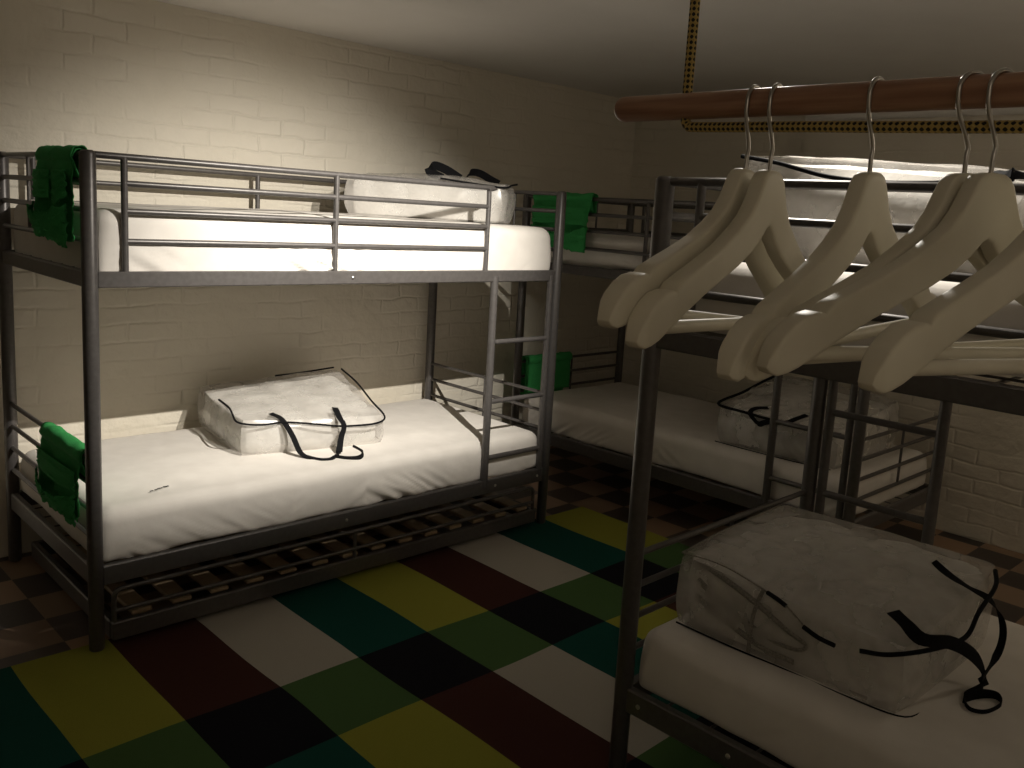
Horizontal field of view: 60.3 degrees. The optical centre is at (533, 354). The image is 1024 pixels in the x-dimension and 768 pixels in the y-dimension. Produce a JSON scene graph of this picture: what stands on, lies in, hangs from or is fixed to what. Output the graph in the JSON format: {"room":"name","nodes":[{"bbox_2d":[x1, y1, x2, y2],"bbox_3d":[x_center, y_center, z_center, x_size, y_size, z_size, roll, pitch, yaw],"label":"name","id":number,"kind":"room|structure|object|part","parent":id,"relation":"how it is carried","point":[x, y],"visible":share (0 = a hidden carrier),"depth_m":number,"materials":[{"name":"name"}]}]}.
{"room":"dormitory","nodes":[
{"label":"dormitory","id":0,"kind":"room"},
{"bbox_2d":[0,0,635,557],"bbox_3d":[-1.484,-0.366,4.021,6.100,2.260,0.120,-6,13,-44],"label":"wall","id":1,"kind":"structure","parent":0,"point":[139,77],"depth_m":4.08,"materials":[{"name":"beige brick"}]},
{"bbox_2d":[0,444,1023,668],"bbox_3d":[0.336,1.215,2.323,6.200,0.100,5.785,-6,13,-44],"label":"floor","id":2,"kind":"structure","parent":0,"point":[39,619],"depth_m":4.12,"materials":[{"name":"brown tile"}]},
{"bbox_2d":[31,486,534,640],"bbox_3d":[-0.993,0.719,3.870,1.956,0.180,0.890,-6,13,-44],"label":"trundle bed","id":3,"kind":"object","parent":2,"relation":"on","point":[520,514],"visible":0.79,"depth_m":3.40,"materials":[{"name":"grey paint"}]},
{"bbox_3d":[-1.299,0.710,4.181,1.950,0.062,0.026,-6,13,-44],"label":"rail","id":4,"kind":"part","parent":3,"relation":"part of","materials":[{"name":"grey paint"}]},
{"bbox_3d":[-1.684,0.843,3.206,0.026,0.062,0.850,-6,13,-44],"label":"rail","id":5,"kind":"part","parent":3,"relation":"part of","materials":[{"name":"grey metal"}]},
{"bbox_3d":[-0.311,0.710,4.556,0.026,0.062,0.850,-6,13,-44],"label":"rail","id":6,"kind":"part","parent":3,"relation":"part of","materials":[{"name":"grey metal"}]},
{"bbox_2d":[0,149,566,651],"bbox_3d":[-0.970,0.035,3.787,2.097,1.595,0.967,-6,13,-44],"label":"bunk bed","id":7,"kind":"object","parent":2,"relation":"on","point":[91,567],"visible":0.69,"depth_m":3.27,"materials":[{"name":"grey paint"}]},
{"bbox_3d":[-2.022,0.034,3.391,0.047,1.595,0.047,-6,13,-44],"label":"bed post","id":8,"kind":"part","parent":7,"relation":"part of","materials":[{"name":"grey metal"}]},
{"bbox_3d":[-1.325,0.503,4.194,2.014,0.066,0.026,-6,13,-44],"label":"rail","id":9,"kind":"part","parent":7,"relation":"part of","materials":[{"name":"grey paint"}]},
{"bbox_3d":[-1.660,-0.541,2.966,0.018,0.276,0.890,-6,13,-44],"label":"headboard","id":10,"kind":"part","parent":7,"relation":"part of","materials":[{"name":"grey paint"}]},
{"bbox_3d":[-1.675,-0.298,3.006,0.026,0.050,0.884,-6,13,-44],"label":"rail","id":11,"kind":"part","parent":7,"relation":"part of","materials":[{"name":"grey metal"}]},
{"bbox_3d":[-1.717,0.390,3.116,0.017,0.280,0.890,-6,13,-44],"label":"headboard","id":12,"kind":"part","parent":7,"relation":"part of","materials":[{"name":"grey paint"}]},
{"bbox_3d":[-1.732,0.645,3.157,0.026,0.066,0.884,-6,13,-44],"label":"rail","id":13,"kind":"part","parent":7,"relation":"part of","materials":[{"name":"grey metal"}]},
{"bbox_2d":[26,145,86,247],"bbox_3d":[-1.526,-0.504,2.787,0.126,0.315,0.347,-6,13,-44],"label":"towel","id":14,"kind":"object","parent":7,"relation":"hanging from","point":[52,216],"visible":0.94,"depth_m":2.72,"materials":[{"name":"green fabric"}]},
{"bbox_2d":[35,422,84,527],"bbox_3d":[-1.587,0.397,2.947,0.114,0.266,0.408,-6,13,-44],"label":"pocket","id":15,"kind":"object","parent":7,"relation":"hanging from","point":[60,460],"visible":0.98,"depth_m":2.90,"materials":[{"name":"green fabric"}]},
{"bbox_3d":[-1.378,0.177,2.750,0.047,1.595,0.047,-6,13,-44],"label":"bed post","id":16,"kind":"part","parent":7,"relation":"part of","materials":[{"name":"grey metal"}]},
{"bbox_3d":[-1.256,-0.630,4.012,2.010,0.386,0.021,-6,13,-44],"label":"guard rail","id":17,"kind":"part","parent":7,"relation":"part of","materials":[{"name":"grey metal"}]},
{"bbox_2d":[21,399,536,561],"bbox_3d":[-0.994,0.457,3.851,2.016,0.203,0.928,-6,13,-44],"label":"mattress","id":18,"kind":"object","parent":7,"relation":"on","point":[161,491],"visible":0.63,"depth_m":3.42,"materials":[{"name":"white fabric"}]},
{"bbox_2d":[197,367,385,460],"bbox_3d":[-1.023,0.255,3.804,0.682,0.245,0.797,-2,11,-33],"label":"bag","id":19,"kind":"object","parent":18,"relation":"on","point":[304,442],"visible":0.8,"depth_m":3.69,"materials":[{"name":"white fabric"}]},
{"bbox_2d":[205,376,374,452],"bbox_3d":[-1.068,0.251,3.873,0.622,0.192,0.568,-3,11,-34],"label":"duvet","id":20,"kind":"object","parent":19,"relation":"in","point":[269,438],"visible":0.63,"depth_m":3.76,"materials":[{"name":"white fabric"}]},
{"bbox_3d":[-0.886,0.333,3.602,0.306,0.172,0.259,-6,13,-44],"label":"handle","id":21,"kind":"part","parent":19,"relation":"part of","materials":[{"name":"black fabric"}]},
{"bbox_3d":[-0.738,0.409,3.626,0.105,0.023,0.179,6,9,14],"label":"handle","id":22,"kind":"part","parent":19,"relation":"part of","materials":[{"name":"black fabric"}]},
{"bbox_2d":[13,200,550,270],"bbox_3d":[-0.936,-0.481,3.703,2.008,0.233,0.925,-6,13,-44],"label":"mattress","id":23,"kind":"object","parent":7,"relation":"on","point":[511,247],"visible":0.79,"depth_m":3.19,"materials":[{"name":"white fabric"}]},
{"bbox_2d":[344,161,517,223],"bbox_3d":[-0.462,-0.767,4.126,0.753,0.265,0.431,4,9,4],"label":"bag","id":24,"kind":"object","parent":23,"relation":"on","point":[385,189],"visible":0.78,"depth_m":3.97,"materials":[{"name":"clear plastic"}]},
{"bbox_2d":[353,178,507,221],"bbox_3d":[-0.469,-0.733,4.127,0.678,0.181,0.392,4,9,5],"label":"duvet","id":25,"kind":"object","parent":24,"relation":"in","point":[499,201],"visible":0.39,"depth_m":3.98,"materials":[{"name":"white fabric"}]},
{"bbox_3d":[-0.418,-0.848,4.104,0.198,0.093,0.036,-3,11,-35],"label":"handle","id":26,"kind":"part","parent":24,"relation":"part of","materials":[{"name":"black fabric"}]},
{"bbox_3d":[-0.253,-0.858,4.279,0.175,0.083,0.072,1,9,-15],"label":"handle","id":27,"kind":"part","parent":24,"relation":"part of","materials":[{"name":"black fabric"}]},
{"bbox_3d":[-0.748,-0.475,3.237,1.628,0.387,0.021,-6,13,-44],"label":"guard rail","id":28,"kind":"part","parent":7,"relation":"part of","materials":[{"name":"grey metal"}]},
{"bbox_3d":[-0.681,0.646,3.553,2.014,0.066,0.026,-6,13,-44],"label":"rail","id":29,"kind":"part","parent":7,"relation":"part of","materials":[{"name":"grey metal"}]},
{"bbox_3d":[-0.624,-0.297,3.401,2.014,0.050,0.026,-6,13,-44],"label":"rail","id":30,"kind":"part","parent":7,"relation":"part of","materials":[{"name":"grey metal"}]},
{"bbox_3d":[-0.563,-0.107,4.824,0.047,1.595,0.047,-6,13,-44],"label":"bed post","id":31,"kind":"part","parent":7,"relation":"part of","materials":[{"name":"grey metal"}]},
{"bbox_3d":[-0.258,0.249,4.550,0.017,0.280,0.890,-6,13,-44],"label":"headboard","id":32,"kind":"part","parent":7,"relation":"part of","materials":[{"name":"grey paint"}]},
{"bbox_3d":[-0.201,-0.683,4.400,0.018,0.276,0.890,-6,13,-44],"label":"headboard","id":33,"kind":"part","parent":7,"relation":"part of","materials":[{"name":"grey paint"}]},
{"bbox_3d":[0.081,0.036,4.183,0.047,1.595,0.047,-6,13,-44],"label":"bed post","id":34,"kind":"part","parent":7,"relation":"part of","materials":[{"name":"grey metal"}]},
{"bbox_2d":[0,506,793,767],"bbox_3d":[-0.027,1.094,2.607,3.232,0.005,2.475,-6,13,-44],"label":"rug","id":35,"kind":"object","parent":2,"relation":"on","point":[498,649],"visible":0.57,"depth_m":2.79,"materials":[{"name":"multicoloured carpet"}]},
{"bbox_2d":[510,194,937,528],"bbox_3d":[0.964,0.017,4.668,0.967,1.595,2.097,-6,13,-45],"label":"bunk bed","id":36,"kind":"object","parent":2,"relation":"on","point":[917,497],"visible":0.22,"depth_m":4.21,"materials":[{"name":"grey paint"}]},
{"bbox_3d":[-0.082,-0.110,5.058,0.047,1.595,0.047,-6,13,-45],"label":"bed post","id":37,"kind":"part","parent":36,"relation":"part of","materials":[{"name":"grey metal"}]},
{"bbox_2d":[520,351,572,394],"bbox_3d":[0.058,0.119,5.281,0.388,0.262,0.100,-6,13,-44],"label":"towel","id":38,"kind":"object","parent":36,"relation":"hanging from","point":[532,368],"visible":0.64,"depth_m":5.20,"materials":[{"name":"green fabric"}]},
{"bbox_2d":[531,191,597,252],"bbox_3d":[0.148,-0.716,4.736,0.096,0.313,0.434,-6,13,-44],"label":"towel","id":39,"kind":"object","parent":36,"relation":"hanging from","point":[578,206],"visible":0.67,"depth_m":4.65,"materials":[{"name":"green fabric"}]},
{"bbox_3d":[0.227,0.143,5.427,0.890,0.280,0.017,-6,13,-45],"label":"headboard","id":40,"kind":"part","parent":36,"relation":"part of","materials":[{"name":"grey paint"}]},
{"bbox_3d":[0.284,-0.789,5.277,0.890,0.276,0.018,-6,13,-45],"label":"headboard","id":41,"kind":"part","parent":36,"relation":"part of","materials":[{"name":"grey paint"}]},
{"bbox_3d":[0.662,-0.355,4.281,0.026,0.050,2.014,-6,13,-45],"label":"rail","id":42,"kind":"part","parent":36,"relation":"part of","materials":[{"name":"grey metal"}]},
{"bbox_2d":[550,233,677,269],"bbox_3d":[0.994,-0.499,4.588,0.901,0.200,2.006,-6,13,-45],"label":"mattress","id":43,"kind":"object","parent":36,"relation":"on","point":[607,260],"visible":0.12,"depth_m":4.58,"materials":[{"name":"white fabric"}]},
{"bbox_3d":[0.540,-0.575,4.383,0.021,0.387,1.628,-6,13,-45],"label":"guard rail","id":44,"kind":"part","parent":36,"relation":"part of","materials":[{"name":"grey metal"}]},
{"bbox_3d":[0.571,-0.174,5.704,0.047,1.595,0.047,-6,13,-45],"label":"bed post","id":45,"kind":"part","parent":36,"relation":"part of","materials":[{"name":"grey metal"}]},
{"bbox_3d":[1.327,-0.609,4.896,0.021,0.386,2.010,-6,13,-45],"label":"guard rail","id":46,"kind":"part","parent":36,"relation":"part of","materials":[{"name":"grey metal"}]},
{"bbox_3d":[0.605,0.588,4.433,0.026,0.066,2.014,-6,13,-45],"label":"rail","id":47,"kind":"part","parent":36,"relation":"part of","materials":[{"name":"grey metal"}]},
{"bbox_2d":[522,382,926,518],"bbox_3d":[0.938,0.440,4.739,0.900,0.200,2.002,-6,13,-45],"label":"mattress","id":48,"kind":"object","parent":36,"relation":"on","point":[685,432],"visible":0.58,"depth_m":4.39,"materials":[{"name":"white fabric"}]},
{"bbox_2d":[715,375,898,469],"bbox_3d":[1.306,0.305,4.272,0.750,0.265,0.708,-6,13,-44],"label":"bag","id":49,"kind":"object","parent":48,"relation":"on","point":[727,436],"visible":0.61,"depth_m":4.13,"materials":[{"name":"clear plastic"}]},
{"bbox_3d":[1.106,0.299,4.040,0.141,0.080,0.261,-6,13,-44],"label":"handle","id":50,"kind":"part","parent":49,"relation":"part of","materials":[{"name":"black fabric"}]},
{"bbox_2d":[727,378,889,464],"bbox_3d":[1.322,0.311,4.283,0.670,0.236,0.645,-6,13,-44],"label":"duvet","id":51,"kind":"object","parent":49,"relation":"in","point":[744,430],"visible":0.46,"depth_m":4.16,"materials":[{"name":"white fabric"}]},
{"bbox_3d":[1.357,0.207,3.633,0.047,1.595,0.047,-6,13,-45],"label":"bed post","id":52,"kind":"part","parent":36,"relation":"part of","materials":[{"name":"grey metal"}]},
{"bbox_3d":[1.651,0.715,4.043,0.884,0.066,0.026,-6,13,-45],"label":"rail","id":53,"kind":"part","parent":36,"relation":"part of","materials":[{"name":"grey metal"}]},
{"bbox_3d":[1.667,0.460,4.002,0.890,0.280,0.017,-6,13,-45],"label":"headboard","id":54,"kind":"part","parent":36,"relation":"part of","materials":[{"name":"grey paint"}]},
{"bbox_3d":[1.258,0.524,5.078,0.026,0.066,2.014,-6,13,-45],"label":"rail","id":55,"kind":"part","parent":36,"relation":"part of","materials":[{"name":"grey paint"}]},
{"bbox_2d":[608,176,1023,767],"bbox_3d":[1.317,0.485,1.853,2.097,1.595,0.967,12,13,44],"label":"bunk bed","id":56,"kind":"object","parent":2,"relation":"on","point":[630,698],"visible":0.29,"depth_m":2.19,"materials":[{"name":"grey paint"}]},
{"bbox_3d":[0.268,0.360,2.235,0.047,1.595,0.047,12,13,44],"label":"bed post","id":57,"kind":"part","parent":56,"relation":"part of","materials":[{"name":"grey metal"}]},
{"bbox_3d":[0.559,0.867,2.647,0.026,0.066,0.884,12,13,44],"label":"rail","id":58,"kind":"part","parent":56,"relation":"part of","materials":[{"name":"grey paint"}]},
{"bbox_3d":[0.632,-0.320,2.456,0.018,0.276,0.890,12,13,44],"label":"headboard","id":59,"kind":"part","parent":56,"relation":"part of","materials":[{"name":"grey paint"}]},
{"bbox_3d":[0.960,1.057,1.615,2.014,0.066,0.026,12,13,44],"label":"rail","id":60,"kind":"part","parent":56,"relation":"part of","materials":[{"name":"grey metal"}]},
{"bbox_3d":[0.617,-0.076,2.495,0.026,0.050,0.884,12,13,44],"label":"rail","id":61,"kind":"part","parent":56,"relation":"part of","materials":[{"name":"grey metal"}]},
{"bbox_3d":[0.575,0.612,2.606,0.017,0.280,0.890,12,13,44],"label":"headboard","id":62,"kind":"part","parent":56,"relation":"part of","materials":[{"name":"grey paint"}]},
{"bbox_3d":[0.916,0.295,2.885,0.047,1.595,0.047,12,13,44],"label":"bed post","id":63,"kind":"part","parent":56,"relation":"part of","materials":[{"name":"grey metal"}]},
{"bbox_2d":[639,612,1023,767],"bbox_3d":[1.289,0.909,1.919,2.008,0.198,0.895,12,13,44],"label":"mattress","id":64,"kind":"object","parent":56,"relation":"on","point":[799,721],"visible":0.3,"depth_m":2.01,"materials":[{"name":"white fabric"}]},
{"bbox_2d":[676,504,1006,717],"bbox_3d":[0.813,0.630,2.260,0.638,0.234,0.778,-6,13,-44],"label":"bag","id":65,"kind":"object","parent":64,"relation":"on","point":[895,671],"visible":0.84,"depth_m":2.10,"materials":[{"name":"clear plastic"}]},
{"bbox_2d":[687,516,982,702],"bbox_3d":[0.775,0.623,2.302,0.599,0.193,0.612,-6,13,-44],"label":"duvet","id":66,"kind":"object","parent":65,"relation":"in","point":[756,615],"visible":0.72,"depth_m":2.17,"materials":[{"name":"white fabric"}]},
{"bbox_3d":[0.927,0.690,1.959,0.293,0.225,0.110,1,9,-15],"label":"handle","id":67,"kind":"part","parent":65,"relation":"part of","materials":[{"name":"black fabric"}]},
{"bbox_3d":[1.070,0.639,2.137,0.102,0.178,0.285,3,9,-3],"label":"handle","id":68,"kind":"part","parent":65,"relation":"part of","materials":[{"name":"black fabric"}]},
{"bbox_3d":[1.018,0.114,1.463,2.014,0.050,0.026,12,13,44],"label":"rail","id":69,"kind":"part","parent":56,"relation":"part of","materials":[{"name":"grey metal"}]},
{"bbox_3d":[1.029,-0.076,1.433,2.010,0.386,0.021,12,13,44],"label":"guard rail","id":70,"kind":"part","parent":56,"relation":"part of","materials":[{"name":"grey metal"}]},
{"bbox_2d":[695,262,1023,377],"bbox_3d":[1.343,-0.030,1.761,2.006,0.195,0.912,12,13,44],"label":"mattress","id":71,"kind":"object","parent":56,"relation":"on","point":[740,281],"visible":0.04,"depth_m":1.86,"materials":[{"name":"white fabric"}]},
{"bbox_2d":[741,154,1023,272],"bbox_3d":[0.943,-0.344,2.154,0.600,0.263,0.746,-6,13,-44],"label":"bag","id":72,"kind":"object","parent":71,"relation":"on","point":[783,165],"visible":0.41,"depth_m":2.05,"materials":[{"name":"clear plastic"}]},
{"bbox_3d":[0.960,-0.327,1.743,0.045,0.083,0.140,-2,11,-32],"label":"handle","id":73,"kind":"part","parent":72,"relation":"part of","materials":[{"name":"black fabric"}]},
{"bbox_2d":[758,162,1023,272],"bbox_3d":[0.928,-0.342,2.176,0.546,0.234,0.639,-6,13,-44],"label":"duvet","id":74,"kind":"object","parent":71,"relation":"on","point":[904,207],"visible":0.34,"depth_m":2.06,"materials":[{"name":"white fabric"}]},
{"bbox_2d":[154,0,1023,97],"bbox_3d":[0.478,-1.111,1.950,6.200,0.100,5.785,-6,13,-44],"label":"ceiling","id":75,"kind":"structure","parent":0,"point":[615,48],"depth_m":3.71,"materials":[{"name":"paint"}]},
{"bbox_2d":[681,0,1023,133],"bbox_3d":[0.516,-0.495,0.581,0.011,0.677,0.958,-6,13,-44],"label":"rope","id":76,"kind":"object","parent":75,"relation":"hanging from","point":[981,126],"visible":0.97,"depth_m":0.84,"materials":[{"name":"brown fabric"}]},
{"bbox_2d":[614,71,1023,121],"bbox_3d":[0.499,-0.196,0.627,0.028,0.028,1.138,-6,13,-44],"label":"clothes rod","id":77,"kind":"object","parent":76,"relation":"hanging from","point":[929,93],"visible":1,"depth_m":0.83,"materials":[{"name":"red wood"}]},
{"bbox_2d":[597,84,783,328],"bbox_3d":[0.200,-0.135,0.902,0.025,0.279,0.432,11,11,37],"label":"hanger","id":78,"kind":"object","parent":77,"relation":"hanging from","point":[623,294],"visible":0.56,"depth_m":0.84,"materials":[{"name":"beige paint"}]},
{"bbox_3d":[0.203,-0.105,0.913,0.025,0.173,0.434,11,5,37],"label":"shoulder frame","id":79,"kind":"part","parent":78,"relation":"part of","materials":[{"name":"beige paint"}]},
{"bbox_2d":[625,83,805,348],"bbox_3d":[0.229,-0.139,0.895,0.025,0.266,0.434,11,12,38],"label":"hanger","id":80,"kind":"object","parent":77,"relation":"hanging from","point":[763,213],"visible":0.7,"depth_m":0.84,"materials":[{"name":"beige paint"}]},
{"bbox_3d":[0.228,-0.101,0.904,0.025,0.173,0.434,11,10,38],"label":"shoulder frame","id":81,"kind":"part","parent":80,"relation":"part of","materials":[{"name":"beige paint"}]},
{"bbox_2d":[717,76,935,381],"bbox_3d":[0.312,-0.125,0.836,0.025,0.266,0.434,12,13,43],"label":"hanger","id":82,"kind":"object","parent":77,"relation":"hanging from","point":[863,219],"visible":0.77,"depth_m":0.79,"materials":[{"name":"beige paint"}]},
{"bbox_3d":[0.308,-0.086,0.840,0.025,0.173,0.434,12,15,43],"label":"shoulder frame","id":83,"kind":"part","parent":82,"relation":"part of","materials":[{"name":"beige paint"}]},
{"bbox_2d":[744,70,1023,381],"bbox_3d":[0.374,-0.111,0.776,0.434,0.266,0.025,-1,10,-24],"label":"hanger","id":84,"kind":"object","parent":77,"relation":"hanging from","point":[946,190],"visible":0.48,"depth_m":0.75,"materials":[{"name":"beige paint"}]},
{"bbox_3d":[0.369,-0.072,0.781,0.434,0.173,0.025,-3,11,-23],"label":"shoulder frame","id":85,"kind":"part","parent":84,"relation":"part of","materials":[{"name":"beige paint"}]},
{"bbox_2d":[757,68,1023,375],"bbox_3d":[0.381,-0.111,0.754,0.434,0.259,0.025,0,10,-26],"label":"hanger","id":86,"kind":"object","parent":77,"relation":"hanging from","point":[984,213],"visible":0.82,"depth_m":0.72,"materials":[{"name":"beige paint"}]},
{"bbox_3d":[0.378,-0.069,0.761,0.434,0.173,0.025,0,10,-26],"label":"shoulder frame","id":87,"kind":"part","parent":86,"relation":"part of","materials":[{"name":"beige paint"}]},
{"bbox_2d":[858,230,1023,393],"bbox_3d":[0.420,-0.097,0.707,0.434,0.266,0.025,-2,11,-33],"label":"hanger","id":88,"kind":"object","parent":77,"relation":"hanging from","point":[906,349],"visible":1,"depth_m":0.63,"materials":[{"name":"beige paint"}]},
{"bbox_2d":[621,114,1023,553],"bbox_3d":[2.507,-0.151,4.199,0.200,2.260,5.285,-6,13,-44],"label":"wall","id":89,"kind":"structure","parent":0,"point":[982,493],"depth_m":4.62,"materials":[{"name":"beige brick"}]},
{"bbox_2d":[805,107,1023,120],"bbox_3d":[2.918,-1.013,3.518,0.043,0.052,4.005,-6,13,-44],"label":"pipe","id":90,"kind":"object","parent":89,"relation":"attached to","point":[1017,110],"visible":0.81,"depth_m":4.47,"materials":[{"name":"metal"}]}
]}

